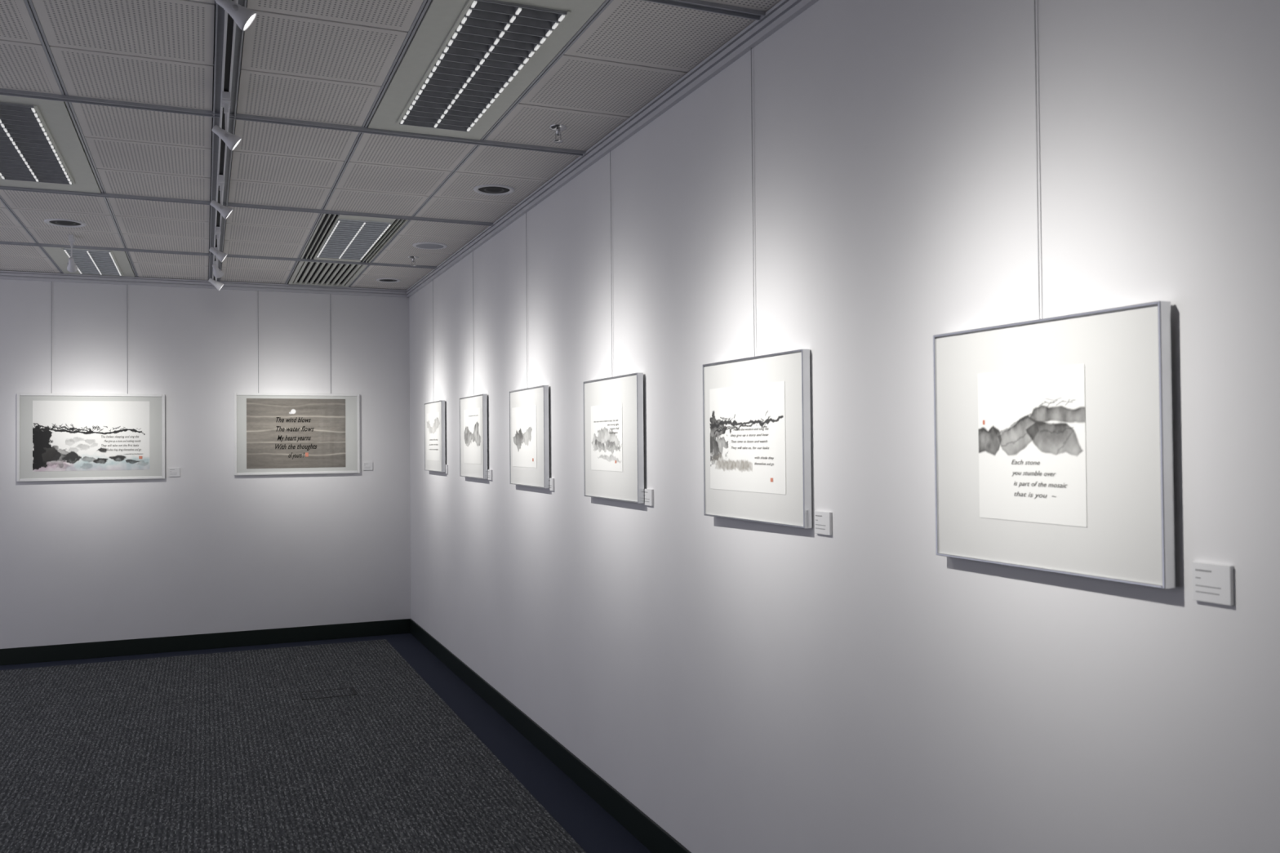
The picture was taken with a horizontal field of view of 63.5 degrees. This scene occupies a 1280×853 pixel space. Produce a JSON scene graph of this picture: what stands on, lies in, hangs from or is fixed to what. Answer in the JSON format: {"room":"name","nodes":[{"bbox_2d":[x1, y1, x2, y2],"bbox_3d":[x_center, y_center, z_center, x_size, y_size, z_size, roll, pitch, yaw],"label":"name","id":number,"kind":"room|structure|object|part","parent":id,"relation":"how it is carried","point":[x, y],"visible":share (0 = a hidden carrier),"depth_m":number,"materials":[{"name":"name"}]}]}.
{"room":"museum","nodes":[
{"label":"museum","id":0,"kind":"room"},
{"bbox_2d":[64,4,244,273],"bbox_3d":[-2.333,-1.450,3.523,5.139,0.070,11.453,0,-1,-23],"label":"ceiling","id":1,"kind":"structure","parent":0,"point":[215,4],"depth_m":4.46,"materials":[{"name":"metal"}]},
{"bbox_2d":[0,94,101,193],"bbox_3d":[-2.998,-1.362,5.027,0.534,0.046,1.744,0,-1,-23],"label":"fluorescent ceiling light","id":2,"kind":"object","parent":1,"relation":"attached to","point":[41,146],"visible":1,"depth_m":5.04,"materials":[{"name":"metal"}]},
{"bbox_2d":[42,246,134,276],"bbox_3d":[-4.311,-1.302,8.147,0.534,0.046,1.315,0,-1,-23],"label":"fluorescent ceiling light","id":3,"kind":"object","parent":1,"relation":"attached to","point":[88,261],"visible":0.84,"depth_m":8.07,"materials":[{"name":"metal"}]},
{"bbox_2d":[208,0,246,281],"bbox_3d":[-1.528,-1.379,3.839,0.092,0.056,11.413,0,-1,-23],"label":"track","id":4,"kind":"object","parent":1,"relation":"attached to","point":[228,37],"visible":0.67,"depth_m":4.32,"materials":[{"name":"metal"}]},
{"bbox_2d":[208,261,223,290],"bbox_3d":[-3.271,-1.160,8.000,0.101,0.222,0.100,-1,-1,25],"label":"track spotlight","id":5,"kind":"object","parent":4,"relation":"hanging from","point":[218,285],"visible":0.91,"depth_m":7.98,"materials":[{"name":"white plastic"}]},
{"bbox_2d":[212,247,223,278],"bbox_3d":[-3.039,-1.176,7.447,0.066,0.210,0.113,0,-1,-10],"label":"track spotlight","id":6,"kind":"object","parent":4,"relation":"hanging from","point":[218,273],"visible":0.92,"depth_m":7.44,"materials":[{"name":"white plastic"}]},
{"bbox_2d":[208,226,227,262],"bbox_3d":[-2.748,-1.184,6.756,0.101,0.222,0.100,-1,-1,25],"label":"track spotlight","id":7,"kind":"object","parent":4,"relation":"hanging from","point":[220,255],"visible":1,"depth_m":6.74,"materials":[{"name":"white plastic"}]},
{"bbox_2d":[209,174,232,219],"bbox_3d":[-2.208,-1.208,5.473,0.100,0.222,0.101,-1,-1,19],"label":"track spotlight","id":8,"kind":"object","parent":4,"relation":"hanging from","point":[225,211],"visible":1,"depth_m":5.46,"materials":[{"name":"white plastic"}]},
{"bbox_2d":[212,91,241,151],"bbox_3d":[-1.673,-1.232,4.201,0.100,0.222,0.101,-1,-1,19],"label":"track spotlight","id":9,"kind":"object","parent":4,"relation":"hanging from","point":[231,140],"visible":1,"depth_m":4.18,"materials":[{"name":"white plastic"}]},
{"bbox_2d":[214,0,256,31],"bbox_3d":[-1.162,-1.256,2.987,0.101,0.222,0.100,-1,-1,25],"label":"track spotlight","id":10,"kind":"object","parent":4,"relation":"hanging from","point":[243,16],"visible":1,"depth_m":2.97,"materials":[{"name":"white plastic"}]},
{"bbox_2d":[288,261,367,287],"bbox_3d":[-2.677,-1.311,8.827,0.520,0.034,1.300,0,-1,-23],"label":"ceiling vent","id":11,"kind":"object","parent":1,"relation":"in","point":[305,273],"visible":0.83,"depth_m":8.85,"materials":[{"name":"white metal"}]},
{"bbox_2d":[300,213,408,262],"bbox_3d":[-2.067,-1.335,7.372,0.524,0.046,1.744,0,-1,-23],"label":"fluorescent ceiling light","id":12,"kind":"object","parent":1,"relation":"attached to","point":[337,237],"visible":0.98,"depth_m":7.26,"materials":[{"name":"metal"}]},
{"bbox_2d":[0,0,781,289],"bbox_3d":[-2.333,-1.392,3.522,5.115,0.015,11.441,0,-1,-23],"label":"ceiling","id":13,"kind":"structure","parent":1,"relation":"attached to","point":[134,152],"depth_m":4.63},
{"bbox_2d":[44,218,86,227],"bbox_3d":[-3.726,-1.319,6.714,0.240,0.008,0.240,0,-1,-23],"label":"recessed light","id":14,"kind":"object","parent":13,"relation":"in","point":[57,222],"visible":1,"depth_m":6.71,"materials":[{"name":"white plastic"}]},
{"bbox_2d":[66,234,77,272],"bbox_3d":[-3.921,-1.191,7.143,0.065,0.248,0.113,0,-1,-23],"label":"track spotlight","id":15,"kind":"object","parent":13,"relation":"hanging from","point":[72,267],"visible":1,"depth_m":7.13,"materials":[{"name":"white plastic"}]},
{"bbox_2d":[0,0,684,287],"bbox_3d":[-2.327,-1.399,3.509,5.111,0.031,11.423,0,-1,-23],"label":"grid","id":16,"kind":"object","parent":13,"relation":"attached to","point":[28,3],"depth_m":4.54,"materials":[{"name":"grey metal"}]},
{"bbox_2d":[0,0,765,268],"bbox_3d":[-2.287,-1.395,3.374,5.109,0.044,9.044,0,-1,-23],"label":"bars","id":17,"kind":"object","parent":13,"relation":"attached to","point":[700,5],"depth_m":4.95,"materials":[{"name":"grey metal"}]},
{"bbox_2d":[376,278,400,282],"bbox_3d":[-2.231,-1.295,9.178,0.210,0.008,0.210,0,-1,-23],"label":"recessed light","id":18,"kind":"object","parent":13,"relation":"in","point":[382,280],"visible":1,"depth_m":9.19,"materials":[{"name":"white plastic"}]},
{"bbox_2d":[408,256,418,266],"bbox_3d":[-1.767,-1.286,8.070,0.084,0.068,0.084,0,-1,-23],"label":"sprinkler","id":19,"kind":"object","parent":13,"relation":"attached to","point":[413,258],"visible":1,"depth_m":8.06,"materials":[{"name":"silver metal"}]},
{"bbox_2d":[412,242,447,249],"bbox_3d":[-1.542,-1.325,7.596,0.250,0.010,0.250,0,-1,-23],"label":"ceiling speaker","id":20,"kind":"object","parent":13,"relation":"attached to","point":[431,246],"depth_m":7.58},
{"bbox_2d":[473,184,515,195],"bbox_3d":[-0.837,-1.357,5.940,0.236,0.008,0.236,0,-1,-23],"label":"recessed light","id":21,"kind":"object","parent":13,"relation":"in","point":[487,189],"visible":1,"depth_m":5.94,"materials":[{"name":"white plastic"}]},
{"bbox_2d":[549,124,567,142],"bbox_3d":[-0.378,-1.349,4.782,0.084,0.068,0.084,0,-1,-23],"label":"sprinkler","id":22,"kind":"object","parent":13,"relation":"attached to","point":[557,127],"visible":1,"depth_m":4.77,"materials":[{"name":"silver metal"}]},
{"bbox_2d":[368,0,605,139],"bbox_3d":[-0.671,-1.398,4.054,0.524,0.046,1.744,0,-1,-23],"label":"fluorescent ceiling light","id":23,"kind":"object","parent":1,"relation":"attached to","point":[465,63],"visible":1,"depth_m":3.93,"materials":[{"name":"metal"}]},
{"bbox_2d":[0,270,410,648],"bbox_3d":[-4.562,0.284,8.831,5.139,3.334,0.120,0,-1,-23],"label":"wall","id":24,"kind":"structure","parent":0,"point":[207,548],"depth_m":9.07,"materials":[{"name":"paint"}]},
{"bbox_2d":[16,284,164,481],"bbox_3d":[-4.617,-0.383,8.733,1.108,1.670,0.029,0,-1,-23],"label":"painting","id":25,"kind":"object","parent":24,"relation":"attached to","point":[60,437],"visible":1,"depth_m":8.71,"materials":[{"name":"white paper"}]},
{"bbox_3d":[-4.613,0.087,8.726,1.108,0.729,0.029,0,-1,-23],"label":"frame","id":26,"kind":"part","parent":25,"relation":"part of","materials":[{"name":"white wood"}]},
{"bbox_2d":[32,400,149,471],"bbox_3d":[-4.612,0.078,8.716,0.875,0.587,0.001,0,-1,-23],"label":"artwork","id":27,"kind":"object","parent":25,"relation":"attached to","point":[67,435],"depth_m":8.71},
{"bbox_2d":[168,467,179,476],"bbox_3d":[-4.038,0.397,8.979,0.085,0.075,0.010,0,-1,-23],"label":"label","id":28,"kind":"object","parent":24,"relation":"attached to","point":[173,472],"visible":1,"depth_m":8.97,"materials":[{"name":"white paper"}]},
{"bbox_2d":[0,270,408,297],"bbox_3d":[-4.548,-1.246,8.785,5.138,0.067,0.030,0,-1,-23],"label":"trim","id":29,"kind":"structure","parent":24,"relation":"attached to","point":[12,275],"depth_m":9.04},
{"bbox_2d":[0,618,409,665],"bbox_3d":[-4.528,1.883,8.743,5.127,0.135,0.012,0,-1,-23],"label":"baseboard","id":30,"kind":"structure","parent":24,"relation":"attached to","point":[19,655],"depth_m":9.02,"materials":[{"name":"black plastic"}]},
{"bbox_2d":[233,324,359,475],"bbox_3d":[-3.097,-0.395,9.373,1.082,1.654,0.029,0,-1,-23],"label":"painting","id":31,"kind":"object","parent":24,"relation":"attached to","point":[275,433],"visible":1,"depth_m":9.35,"materials":[{"name":"grey paper"}]},
{"bbox_2d":[246,398,345,468],"bbox_3d":[-3.100,0.062,9.353,0.852,0.625,0.001,0,-1,-23],"label":"artwork","id":32,"kind":"object","parent":31,"relation":"attached to","point":[327,416],"depth_m":9.35},
{"bbox_3d":[-3.092,0.066,9.366,1.082,0.732,0.029,0,-1,-23],"label":"frame","id":33,"kind":"part","parent":31,"relation":"part of","materials":[{"name":"white wood"}]},
{"bbox_2d":[363,462,373,470],"bbox_3d":[-2.527,0.369,9.615,0.085,0.072,0.010,0,-1,-23],"label":"label","id":34,"kind":"object","parent":24,"relation":"attached to","point":[366,465],"visible":1,"depth_m":9.61,"materials":[{"name":"white paper"}]},
{"bbox_2d":[0,633,651,852],"bbox_3d":[-2.303,1.895,3.472,5.139,0.108,11.453,0,-1,-23],"label":"floor","id":35,"kind":"structure","parent":0,"point":[594,829],"depth_m":6.17,"materials":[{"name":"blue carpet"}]},
{"bbox_2d":[0,639,586,852],"bbox_3d":[-2.381,1.844,3.303,4.865,0.006,11.200,0,-1,-23],"label":"floor","id":36,"kind":"structure","parent":35,"relation":"on","point":[223,752],"depth_m":5.75,"materials":[{"name":"grey carpet"}]},
{"bbox_2d":[408,0,1279,852],"bbox_3d":[0.082,0.177,4.574,0.120,3.334,11.573,0,-1,-23],"label":"wall","id":37,"kind":"structure","parent":0,"point":[747,686],"depth_m":2.94,"materials":[{"name":"paint"}]},
{"bbox_2d":[424,297,445,472],"bbox_3d":[-1.713,-0.437,8.620,0.033,1.618,0.700,0,-1,-23],"label":"painting","id":38,"kind":"object","parent":37,"relation":"attached to","point":[434,411],"visible":1,"depth_m":8.55,"materials":[{"name":"white paper"}]},
{"bbox_2d":[426,411,439,461],"bbox_3d":[-1.721,0.084,8.611,0.001,0.400,0.550,0,-1,-23],"label":"artwork","id":39,"kind":"object","parent":38,"relation":"attached to","point":[433,420],"depth_m":8.61},
{"bbox_3d":[-1.710,0.084,8.611,0.030,0.577,0.700,0,-1,-23],"label":"frame","id":40,"kind":"part","parent":38,"relation":"part of","materials":[{"name":"silver metal"}]},
{"bbox_2d":[444,464,448,474],"bbox_3d":[-1.551,0.343,8.287,0.010,0.071,0.090,0,-1,-23],"label":"label","id":41,"kind":"object","parent":37,"relation":"attached to","point":[446,465],"visible":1,"depth_m":8.25,"materials":[{"name":"white paper"}]},
{"bbox_2d":[459,250,487,479],"bbox_3d":[-1.194,-0.453,7.386,0.033,1.634,0.700,0,-1,-23],"label":"painting","id":42,"kind":"object","parent":37,"relation":"attached to","point":[473,409],"visible":1,"depth_m":7.33,"materials":[{"name":"white paper"}]},
{"bbox_2d":[463,407,481,464],"bbox_3d":[-1.192,0.068,7.355,0.001,0.390,0.510,0,-1,-23],"label":"artwork","id":43,"kind":"object","parent":42,"relation":"attached to","point":[472,424],"depth_m":7.35},
{"bbox_3d":[-1.190,0.074,7.378,0.030,0.580,0.700,0,-1,-23],"label":"frame","id":44,"kind":"part","parent":42,"relation":"part of","materials":[{"name":"silver metal"}]},
{"bbox_2d":[487,469,492,479],"bbox_3d":[-1.016,0.328,7.015,0.010,0.070,0.090,0,-1,-23],"label":"label","id":45,"kind":"object","parent":37,"relation":"attached to","point":[489,471],"visible":1,"depth_m":6.99,"materials":[{"name":"white paper"}]},
{"bbox_2d":[509,211,549,488],"bbox_3d":[-0.664,-0.471,6.126,0.033,1.646,0.710,0,-1,-23],"label":"painting","id":46,"kind":"object","parent":37,"relation":"attached to","point":[529,428],"visible":1,"depth_m":6.06,"materials":[{"name":"white paper"}]},
{"bbox_2d":[511,404,537,467],"bbox_3d":[-0.692,0.061,6.166,0.001,0.361,0.509,0,-1,-23],"label":"artwork","id":47,"kind":"object","parent":46,"relation":"attached to","point":[523,418],"depth_m":6.15},
{"bbox_3d":[-0.660,0.063,6.118,0.030,0.577,0.710,0,-1,-23],"label":"frame","id":48,"kind":"part","parent":46,"relation":"part of","materials":[{"name":"silver metal"}]},
{"bbox_2d":[409,618,691,852],"bbox_3d":[0.059,1.775,4.468,0.012,0.135,11.453,0,-1,-23],"label":"baseboard","id":49,"kind":"structure","parent":37,"relation":"attached to","point":[648,833],"depth_m":5.54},
{"bbox_2d":[547,477,554,490],"bbox_3d":[-0.496,0.323,5.780,0.010,0.070,0.090,0,-1,-23],"label":"label","id":50,"kind":"object","parent":37,"relation":"attached to","point":[551,480],"visible":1,"depth_m":5.76,"materials":[{"name":"white paper"}]},
{"bbox_2d":[406,0,818,297],"bbox_3d":[0.022,-1.353,4.512,0.030,0.067,11.452,0,-1,-23],"label":"trim","id":51,"kind":"structure","parent":37,"relation":"attached to","point":[783,12],"depth_m":4.45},
{"bbox_2d":[582,150,644,503],"bbox_3d":[-0.136,-0.487,4.873,0.033,1.660,0.700,0,-1,-23],"label":"painting","id":52,"kind":"object","parent":37,"relation":"attached to","point":[614,436],"visible":1,"depth_m":4.81,"materials":[{"name":"white paper"}]},
{"bbox_2d":[591,403,622,471],"bbox_3d":[-0.161,0.053,4.905,0.001,0.313,0.413,0,-1,-23],"label":"artwork","id":53,"kind":"object","parent":52,"relation":"attached to","point":[606,446],"depth_m":4.89},
{"bbox_3d":[-0.133,0.056,4.864,0.030,0.573,0.700,0,-1,-23],"label":"frame","id":54,"kind":"part","parent":52,"relation":"part of","materials":[{"name":"silver metal"}]},
{"bbox_2d":[644,488,653,506],"bbox_3d":[0.037,0.309,4.513,0.010,0.072,0.089,0,-1,-23],"label":"label","id":55,"kind":"object","parent":37,"relation":"attached to","point":[648,493],"visible":1,"depth_m":4.49,"materials":[{"name":"white paper"}]},
{"bbox_2d":[702,47,812,528],"bbox_3d":[0.390,-0.505,3.624,0.034,1.672,0.690,0,-1,-24],"label":"painting","id":56,"kind":"object","parent":37,"relation":"attached to","point":[757,434],"visible":1,"depth_m":3.55,"materials":[{"name":"white paper"}]},
{"bbox_2d":[709,381,786,494],"bbox_3d":[0.370,0.042,3.642,0.001,0.373,0.528,0,-1,-24],"label":"artwork","id":57,"kind":"object","parent":56,"relation":"attached to","point":[760,406],"depth_m":3.62},
{"bbox_3d":[0.393,0.045,3.615,0.030,0.572,0.690,0,-1,-24],"label":"frame","id":58,"kind":"part","parent":56,"relation":"part of","materials":[{"name":"silver metal"}]},
{"bbox_2d":[814,511,832,535],"bbox_3d":[0.573,0.302,3.240,0.010,0.071,0.087,0,-1,-23],"label":"label","id":59,"kind":"object","parent":37,"relation":"attached to","point":[823,520],"visible":1,"depth_m":3.23,"materials":[{"name":"white plastic"}]},
{"bbox_2d":[933,0,1175,589],"bbox_3d":[0.910,-0.519,2.386,0.033,1.694,0.696,0,-1,-23],"label":"painting","id":60,"kind":"object","parent":37,"relation":"attached to","point":[1054,435],"visible":1,"depth_m":2.30,"materials":[{"name":"white paper"}]},
{"bbox_2d":[977,364,1086,527],"bbox_3d":[0.897,0.044,2.390,0.001,0.353,0.335,0,-1,-23],"label":"artwork","id":61,"kind":"object","parent":60,"relation":"attached to","point":[1036,415],"depth_m":2.37},
{"bbox_3d":[0.914,0.042,2.377,0.030,0.572,0.696,0,-1,-23],"label":"frame","id":62,"kind":"part","parent":60,"relation":"part of","materials":[{"name":"silver metal"}]},
{"bbox_2d":[1191,561,1234,605],"bbox_3d":[1.100,0.301,1.988,0.010,0.075,0.082,0,-1,-23],"label":"label","id":63,"kind":"object","parent":37,"relation":"attached to","point":[1212,583],"visible":1,"depth_m":1.98,"materials":[{"name":"white plastic"}]}
]}

